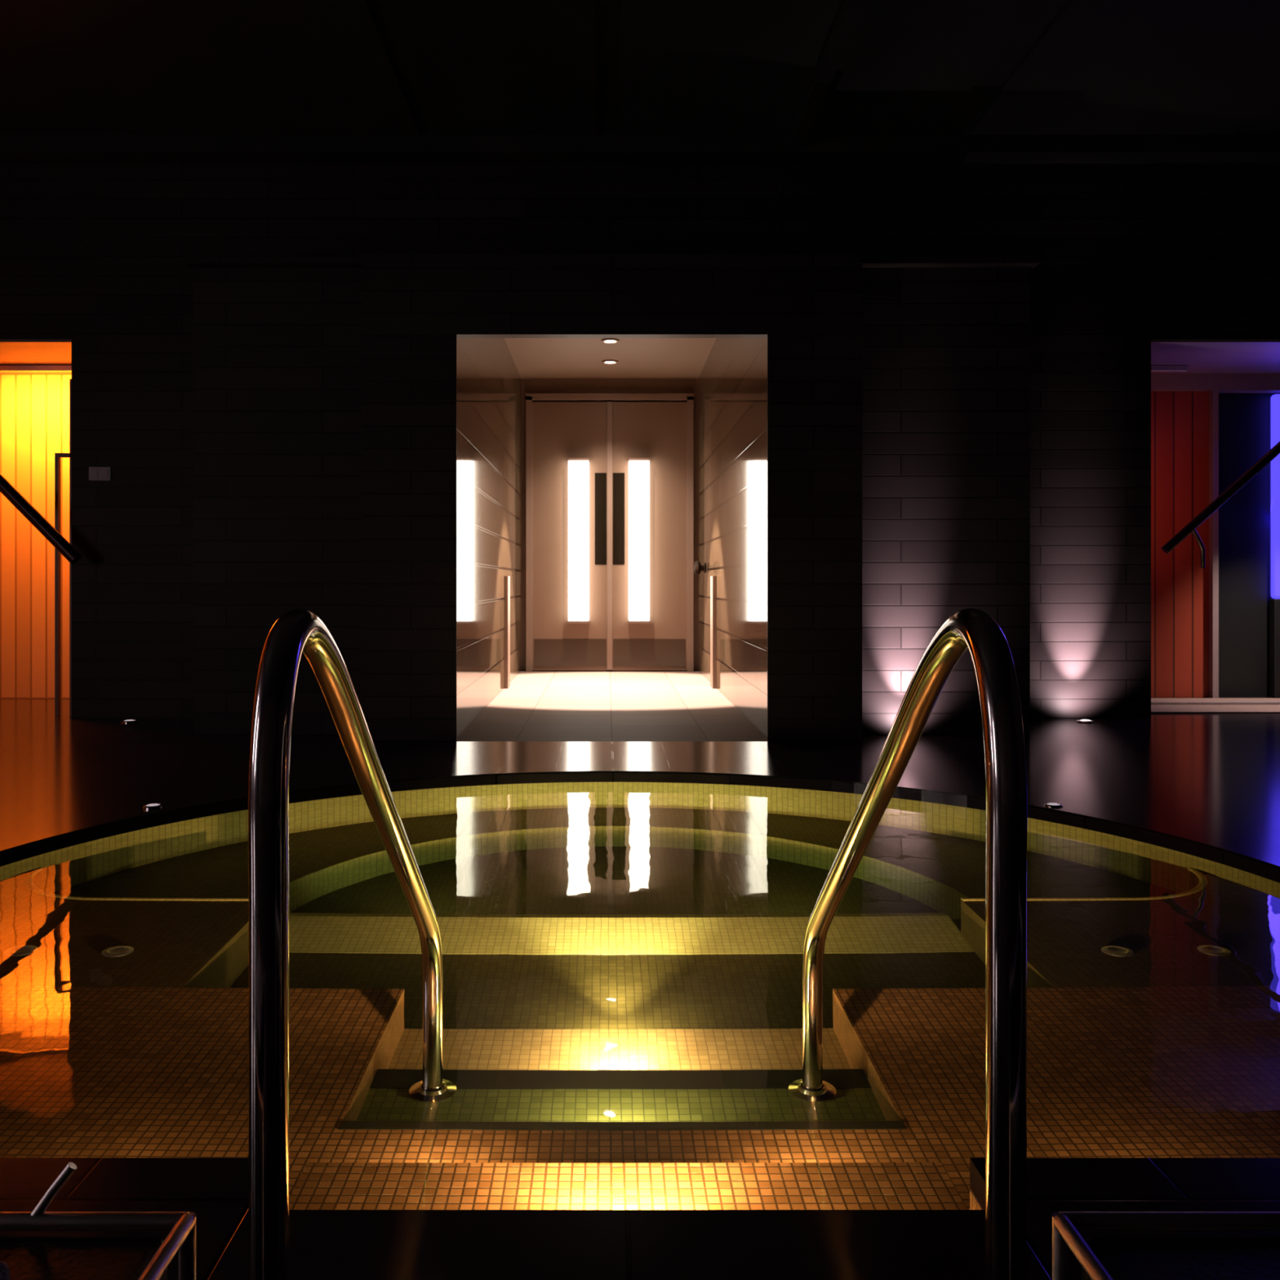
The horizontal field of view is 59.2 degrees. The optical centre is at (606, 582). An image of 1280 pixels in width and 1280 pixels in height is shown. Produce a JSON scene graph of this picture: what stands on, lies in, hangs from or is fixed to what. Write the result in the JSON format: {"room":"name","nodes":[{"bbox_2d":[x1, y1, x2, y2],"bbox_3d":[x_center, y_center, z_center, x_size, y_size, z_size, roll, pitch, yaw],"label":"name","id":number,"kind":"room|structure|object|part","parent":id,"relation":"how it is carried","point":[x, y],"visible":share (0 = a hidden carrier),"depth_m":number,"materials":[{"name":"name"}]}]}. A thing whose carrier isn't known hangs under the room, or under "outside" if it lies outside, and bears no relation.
{"room":"spa","nodes":[
{"label":"spa","id":0,"kind":"room"},
{"bbox_2d":[0,374,71,698],"bbox_3d":[-5.233,-0.395,9.650,2.670,2.760,0.100,0,0,0],"label":"wall","id":1,"kind":"structure","parent":0,"point":[34,409],"depth_m":9.60,"materials":[{"name":"wood"}]},
{"bbox_2d":[0,350,71,374],"bbox_3d":[-5.283,-1.825,9.150,2.970,0.100,1.300,0,0,0],"label":"ceiling","id":2,"kind":"structure","parent":0,"point":[6,357],"depth_m":8.91,"materials":[{"name":"paint"}]},
{"bbox_2d":[0,364,71,372],"bbox_3d":[-4.668,-1.750,9.180,1.200,0.050,0.060,0,0,0],"label":"washer","id":3,"kind":"object","parent":2,"relation":"attached to","point":[3,368],"visible":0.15,"depth_m":9.15,"materials":[{"name":"silver metal"}]},
{"bbox_2d":[0,473,81,564],"bbox_3d":[-4.668,-1.080,8.000,1.864,1.893,0.090,0,0,0],"label":"handrail","id":4,"kind":"object","parent":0,"point":[7,490],"visible":1,"depth_m":7.96,"materials":[{"name":"grey metal"}]},
{"bbox_2d":[456,337,476,372],"bbox_3d":[-1.216,-1.772,7.710,0.515,0.447,1.180,0,0,0],"label":"ceiling","id":5,"kind":"structure","parent":0,"point":[468,345],"depth_m":7.92,"materials":[{"name":"paint"}]},
{"bbox_2d":[456,337,521,737],"bbox_3d":[-1.008,-0.650,9.806,0.100,3.270,5.588,0,0,0],"label":"wall","id":6,"kind":"structure","parent":0,"point":[489,399],"depth_m":8.94,"materials":[{"name":"tile"}]},
{"bbox_2d":[504,576,510,688],"bbox_3d":[-0.941,0.460,10.625,0.035,1.050,0.250,0,0,0],"label":"trim","id":7,"kind":"structure","parent":6,"relation":"attached to","point":[507,579],"depth_m":10.50,"materials":[{"name":"silver metal"}]},
{"bbox_2d":[521,378,697,671],"bbox_3d":[0.032,-0.650,12.650,2.180,3.270,0.100,0,0,0],"label":"wall","id":8,"kind":"structure","parent":0,"point":[528,385],"depth_m":12.60,"materials":[{"name":"brown wood"}]},
{"bbox_2d":[532,402,607,670],"bbox_3d":[-0.402,-0.521,12.565,0.852,2.988,0.065,0,0,0],"label":"door","id":9,"kind":"structure","parent":8,"relation":"in","point":[562,431],"depth_m":12.54,"materials":[{"name":"brown wood"}]},
{"bbox_3d":[-0.408,0.775,12.537,0.800,0.300,0.010,0,0,0],"label":"kick panel","id":10,"kind":"part","parent":9,"relation":"part of","materials":[{"name":"brown metal"}]},
{"bbox_2d":[567,457,589,623],"bbox_3d":[-0.313,-0.465,12.469,0.240,1.820,0.127,0,0,0],"label":"strip light","id":11,"kind":"object","parent":9,"relation":"attached to","point":[578,468],"visible":1,"depth_m":12.41,"materials":[{"name":"beige"}]},
{"bbox_2d":[525,393,693,671],"bbox_3d":[0.032,-0.560,12.555,1.860,3.090,0.089,0,0,0],"label":"door frame","id":12,"kind":"structure","parent":8,"relation":"attached to","point":[690,402],"depth_m":12.51,"materials":[{"name":"brown"}]},
{"bbox_2d":[612,402,687,670],"bbox_3d":[0.466,-0.521,12.565,0.852,2.988,0.065,0,0,0],"label":"door","id":13,"kind":"structure","parent":8,"relation":"in","point":[657,432],"depth_m":12.54,"materials":[{"name":"brown wood"}]},
{"bbox_2d":[628,457,649,623],"bbox_3d":[0.357,-0.465,12.469,0.240,1.820,0.127,0,0,0],"label":"strip light","id":14,"kind":"object","parent":13,"relation":"attached to","point":[638,468],"visible":1,"depth_m":12.41,"materials":[{"name":"beige"}]},
{"bbox_3d":[0.472,0.775,12.537,0.800,0.300,0.010,0,0,0],"label":"kick panel","id":15,"kind":"part","parent":13,"relation":"part of","materials":[{"name":"brown metal"}]},
{"bbox_2d":[504,337,715,378],"bbox_3d":[0.032,-2.335,10.600,2.180,0.100,4.200,0,0,0],"label":"ceiling","id":16,"kind":"structure","parent":0,"point":[533,357],"depth_m":11.35,"materials":[{"name":"brown"}]},
{"bbox_2d":[601,359,617,364],"bbox_3d":[0.032,-2.277,11.600,0.170,0.016,0.170,0,0,0],"label":"recessed light","id":17,"kind":"object","parent":16,"relation":"in","point":[609,361],"visible":1,"depth_m":11.58,"materials":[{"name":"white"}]},
{"bbox_2d":[601,337,619,343],"bbox_3d":[0.032,-2.277,10.600,0.170,0.016,0.170,0,0,0],"label":"recessed light","id":18,"kind":"object","parent":16,"relation":"in","point":[609,340],"visible":1,"depth_m":10.58,"materials":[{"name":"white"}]},
{"bbox_2d":[193,253,1030,741],"bbox_3d":[0.032,-0.530,7.605,5.420,3.030,1.210,0,0,0],"label":"wall","id":19,"kind":"structure","parent":0,"point":[325,398],"depth_m":7.30,"materials":[{"name":"tile"}]},
{"bbox_2d":[0,163,1279,718],"bbox_3d":[0.032,-1.105,8.350,13.000,4.180,0.300,0,0,0],"label":"wall","id":20,"kind":"structure","parent":0,"point":[1132,255],"depth_m":8.20,"materials":[{"name":"tile"}]},
{"bbox_2d":[0,339,71,350],"bbox_3d":[-5.283,-1.765,8.352,2.770,0.020,0.295,0,0,0],"label":"trim","id":21,"kind":"structure","parent":20,"relation":"attached to","point":[5,344],"depth_m":8.30,"materials":[{"name":"paint"}]},
{"bbox_2d":[88,466,111,480],"bbox_3d":[-3.688,-0.795,8.191,0.160,0.100,0.018,0,0,0],"label":"wall switch","id":22,"kind":"object","parent":20,"relation":"attached to","point":[95,473],"visible":1,"depth_m":8.19,"materials":[{"name":"grey plastic"}]},
{"bbox_2d":[0,132,1279,163],"bbox_3d":[0.032,-3.125,8.090,13.000,0.140,0.220,0,0,0],"label":"trim","id":23,"kind":"structure","parent":20,"relation":"attached to","point":[15,147],"depth_m":7.98,"materials":[{"name":"paint"}]},
{"bbox_2d":[1151,697,1279,713],"bbox_3d":[5.152,0.979,9.015,2.360,0.012,1.030,0,0,0],"label":"trim","id":24,"kind":"structure","parent":20,"relation":"attached to","point":[1155,708],"depth_m":8.84,"materials":[{"name":"metal"}]},
{"bbox_2d":[1151,702,1279,704],"bbox_3d":[5.207,0.970,9.030,2.250,0.030,0.060,0,0,0],"label":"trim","id":25,"kind":"structure","parent":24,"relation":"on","point":[1152,703],"depth_m":9.00,"materials":[{"name":"silver metal"}]},
{"bbox_2d":[1151,339,1279,350],"bbox_3d":[5.147,-1.765,8.352,2.370,0.020,0.295,0,0,0],"label":"trim","id":26,"kind":"structure","parent":20,"relation":"attached to","point":[1156,344],"depth_m":8.30,"materials":[{"name":"paint"}]},
{"bbox_2d":[1161,441,1279,568],"bbox_3d":[5.022,-1.005,8.352,1.863,1.788,0.168,0,0,0],"label":"handrail","id":27,"kind":"object","parent":20,"relation":"attached to","point":[1191,526],"visible":1,"depth_m":8.28,"materials":[{"name":"brown metal"}]},
{"bbox_2d":[0,671,1279,1279],"bbox_3d":[0.032,1.015,4.550,13.000,0.060,16.100,0,0,0],"label":"floor","id":28,"kind":"structure","parent":0,"point":[1214,777],"depth_m":4.71,"materials":[{"name":"tile"}]},
{"bbox_2d":[54,378,71,715],"bbox_3d":[-4.026,-0.265,8.380,0.145,2.500,0.040,0,0,0],"label":"screen frame","id":29,"kind":"object","parent":28,"relation":"on","point":[57,455],"visible":0.6,"depth_m":8.36,"materials":[{"name":"brown"}]},
{"bbox_2d":[0,1162,195,1279],"bbox_3d":[-0.922,0.804,0.963,0.968,0.362,0.504,0,0,0],"label":"railing","id":30,"kind":"object","parent":28,"relation":"on","point":[27,1258],"visible":1,"depth_m":1.17,"materials":[{"name":"silver metal"}]},
{"bbox_2d":[0,1260,9,1279],"bbox_3d":[-0.746,0.666,0.955,0.345,0.032,0.270,0,0,0],"label":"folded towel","id":31,"kind":"object","parent":30,"relation":"on","point":[4,1268],"visible":1,"depth_m":1.08,"materials":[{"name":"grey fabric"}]},
{"bbox_3d":[-0.594,0.653,1.205,0.049,0.060,0.011,0,0,-14],"label":"arm","id":32,"kind":"part","parent":30,"relation":"part of","materials":[{"name":"silver metal"}]},
{"bbox_2d":[0,1236,167,1279],"bbox_3d":[-0.922,0.722,0.960,0.926,0.078,0.456,0,0,0],"label":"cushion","id":33,"kind":"object","parent":30,"relation":"on","point":[27,1258],"depth_m":1.14,"materials":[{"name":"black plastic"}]},
{"bbox_3d":[-0.922,0.680,0.960,0.968,0.018,0.498,0,0,0],"label":"frame","id":34,"kind":"part","parent":30,"relation":"part of","materials":[{"name":"silver metal"}]},
{"bbox_3d":[-0.447,0.830,1.200,0.018,0.310,0.018,0,0,0],"label":"leg","id":35,"kind":"part","parent":30,"relation":"part of","materials":[{"name":"silver metal"}]},
{"bbox_2d":[120,719,138,723],"bbox_3d":[-3.378,0.976,7.970,0.117,0.018,0.117,0,0,0],"label":"uplight","id":36,"kind":"object","parent":28,"relation":"on","point":[129,721],"visible":1,"depth_m":7.93,"materials":[{"name":"silver metal"}]},
{"bbox_2d":[142,803,162,809],"bbox_3d":[-1.988,0.976,4.930,0.078,0.018,0.078,0,0,0],"label":"uplight","id":37,"kind":"object","parent":28,"relation":"on","point":[153,806],"visible":1,"depth_m":4.91,"materials":[{"name":"silver metal"}]},
{"bbox_2d":[0,768,1279,882],"bbox_3d":[0.032,1.542,3.843,4.960,1.126,4.374,0,0,0],"label":"plunge pool","id":38,"kind":"object","parent":28,"relation":"in","point":[1258,864],"visible":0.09,"depth_m":5.13,"materials":[{"name":"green tile"}]},
{"bbox_2d":[248,608,443,1279],"bbox_3d":[-0.408,0.719,2.000,0.110,1.372,1.390,0,0,0],"label":"pool handrail","id":39,"kind":"object","parent":38,"relation":"attached to","point":[295,632],"visible":0.92,"depth_m":1.35,"materials":[{"name":"silver metal"}]},
{"bbox_2d":[0,782,1279,1209],"bbox_3d":[0.032,1.035,3.824,4.658,0.001,4.109,0,0,0],"label":"pool water","id":40,"kind":"object","parent":38,"relation":"in","point":[622,1028],"visible":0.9,"depth_m":2.76,"materials":[{"name":"clear liquid"}]},
{"bbox_2d":[802,608,1026,1279],"bbox_3d":[0.482,0.719,2.000,0.110,1.372,1.390,0,0,0],"label":"pool handrail","id":41,"kind":"object","parent":38,"relation":"attached to","point":[974,629],"visible":0.84,"depth_m":1.35,"materials":[{"name":"silver metal"}]},
{"bbox_2d":[1044,802,1062,808],"bbox_3d":[1.962,0.976,4.950,0.078,0.018,0.078,0,0,0],"label":"uplight","id":42,"kind":"object","parent":28,"relation":"on","point":[1047,804],"visible":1,"depth_m":4.93,"materials":[{"name":"silver metal"}]},
{"bbox_2d":[1076,719,1094,723],"bbox_3d":[3.392,0.976,7.980,0.117,0.018,0.117,0,0,0],"label":"uplight","id":43,"kind":"object","parent":28,"relation":"on","point":[1084,721],"visible":1,"depth_m":7.95,"materials":[{"name":"silver metal"}]},
{"bbox_2d":[1052,1211,1279,1279],"bbox_3d":[0.959,0.828,0.960,0.968,0.314,0.498,0,0,0],"label":"railing","id":44,"kind":"object","parent":28,"relation":"on","point":[1100,1258],"visible":1,"depth_m":1.16,"materials":[{"name":"silver metal"}]},
{"bbox_3d":[0.484,0.830,1.200,0.018,0.310,0.018,0,0,0],"label":"leg","id":45,"kind":"part","parent":44,"relation":"part of","materials":[{"name":"silver metal"}]},
{"bbox_2d":[1081,1236,1279,1279],"bbox_3d":[0.959,0.722,0.960,0.926,0.078,0.456,0,0,0],"label":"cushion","id":46,"kind":"object","parent":44,"relation":"on","point":[1119,1258],"depth_m":1.14,"materials":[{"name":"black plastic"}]},
{"bbox_2d":[1269,394,1279,697],"bbox_3d":[5.862,-0.315,9.640,0.340,2.600,0.080,0,0,0],"label":"window","id":47,"kind":"structure","parent":28,"relation":"on","point":[1274,602],"depth_m":9.60,"materials":[{"name":"blue glass"}]},
{"bbox_2d":[0,0,1279,132],"bbox_3d":[0.032,-3.270,2.400,13.400,0.150,12.200,0,0,0],"label":"ceiling","id":48,"kind":"structure","parent":0,"point":[36,95],"depth_m":7.17,"materials":[{"name":"paint"}]},
{"bbox_2d":[788,0,867,149],"bbox_3d":[1.332,-3.135,5.890,0.090,0.120,4.180,0,0,0],"label":"ceiling beam","id":49,"kind":"structure","parent":48,"relation":"attached to","point":[849,14],"depth_m":6.76,"materials":[{"name":"paint"}]},
{"bbox_2d":[808,0,1035,134],"bbox_3d":[1.857,-3.180,6.075,0.950,0.030,3.750,0,0,0],"label":"ceiling panel","id":50,"kind":"object","parent":48,"relation":"attached to","point":[905,67],"visible":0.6,"depth_m":6.84,"materials":[{"name":"paint"}]},
{"bbox_2d":[965,0,1279,134],"bbox_3d":[3.482,-3.180,6.075,1.900,0.030,3.750,0,0,0],"label":"ceiling panel","id":51,"kind":"object","parent":48,"relation":"attached to","point":[1100,67],"visible":1,"depth_m":6.98,"materials":[{"name":"paint"}]},
{"bbox_2d":[697,337,767,737],"bbox_3d":[1.072,-0.650,9.806,0.100,3.270,5.588,0,0,0],"label":"wall","id":52,"kind":"structure","parent":0,"point":[732,402],"depth_m":8.98,"materials":[{"name":"tile"}]},
{"bbox_2d":[693,560,706,575],"bbox_3d":[0.950,-0.155,11.500,0.125,0.150,0.150,0,0,0],"label":"door knob","id":53,"kind":"object","parent":52,"relation":"attached to","point":[698,567],"visible":1,"depth_m":11.46,"materials":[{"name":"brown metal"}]},
{"bbox_2d":[710,576,716,688],"bbox_3d":[1.004,0.460,10.625,0.035,1.050,0.250,0,0,0],"label":"trim","id":54,"kind":"structure","parent":52,"relation":"attached to","point":[713,579],"depth_m":10.50,"materials":[{"name":"silver metal"}]},
{"bbox_2d":[745,337,767,373],"bbox_3d":[1.280,-1.772,7.710,0.515,0.447,1.180,0,0,0],"label":"ceiling","id":55,"kind":"structure","parent":0,"point":[753,346],"depth_m":7.92,"materials":[{"name":"paint"}]},
{"bbox_2d":[1151,391,1208,697],"bbox_3d":[4.547,-0.325,9.650,1.170,2.620,0.100,0,0,0],"label":"wall","id":56,"kind":"structure","parent":0,"point":[1180,420],"depth_m":9.60,"materials":[{"name":"red wood"}]},
{"bbox_2d":[1208,390,1218,697],"bbox_3d":[5.157,-0.325,9.620,0.050,2.620,0.160,0,0,0],"label":"trim","id":57,"kind":"structure","parent":56,"relation":"attached to","point":[1213,394],"depth_m":9.54,"materials":[{"name":"paint"}]},
{"bbox_2d":[1151,373,1279,393],"bbox_3d":[5.297,-1.705,9.625,2.670,0.140,0.150,0,0,0],"label":"trim","id":58,"kind":"structure","parent":56,"relation":"attached to","point":[1224,383],"depth_m":9.55,"materials":[{"name":"paint"}]},
{"bbox_2d":[1151,350,1279,373],"bbox_3d":[5.347,-1.825,9.150,2.970,0.100,1.300,0,0,0],"label":"ceiling","id":59,"kind":"structure","parent":0,"point":[1197,362],"depth_m":8.98,"materials":[{"name":"paint"}]},
{"bbox_2d":[1151,364,1187,373],"bbox_3d":[4.582,-1.750,9.210,0.300,0.050,0.080,0,0,0],"label":"washer","id":60,"kind":"object","parent":59,"relation":"attached to","point":[1154,368],"visible":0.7,"depth_m":9.17,"materials":[{"name":"silver metal"}]},
{"bbox_2d":[1218,393,1279,697],"bbox_3d":[5.907,-0.325,9.760,1.450,2.620,0.080,0,0,0],"label":"wall","id":61,"kind":"structure","parent":0,"point":[1244,419],"depth_m":9.72,"materials":[{"name":"black paint"}]}
]}

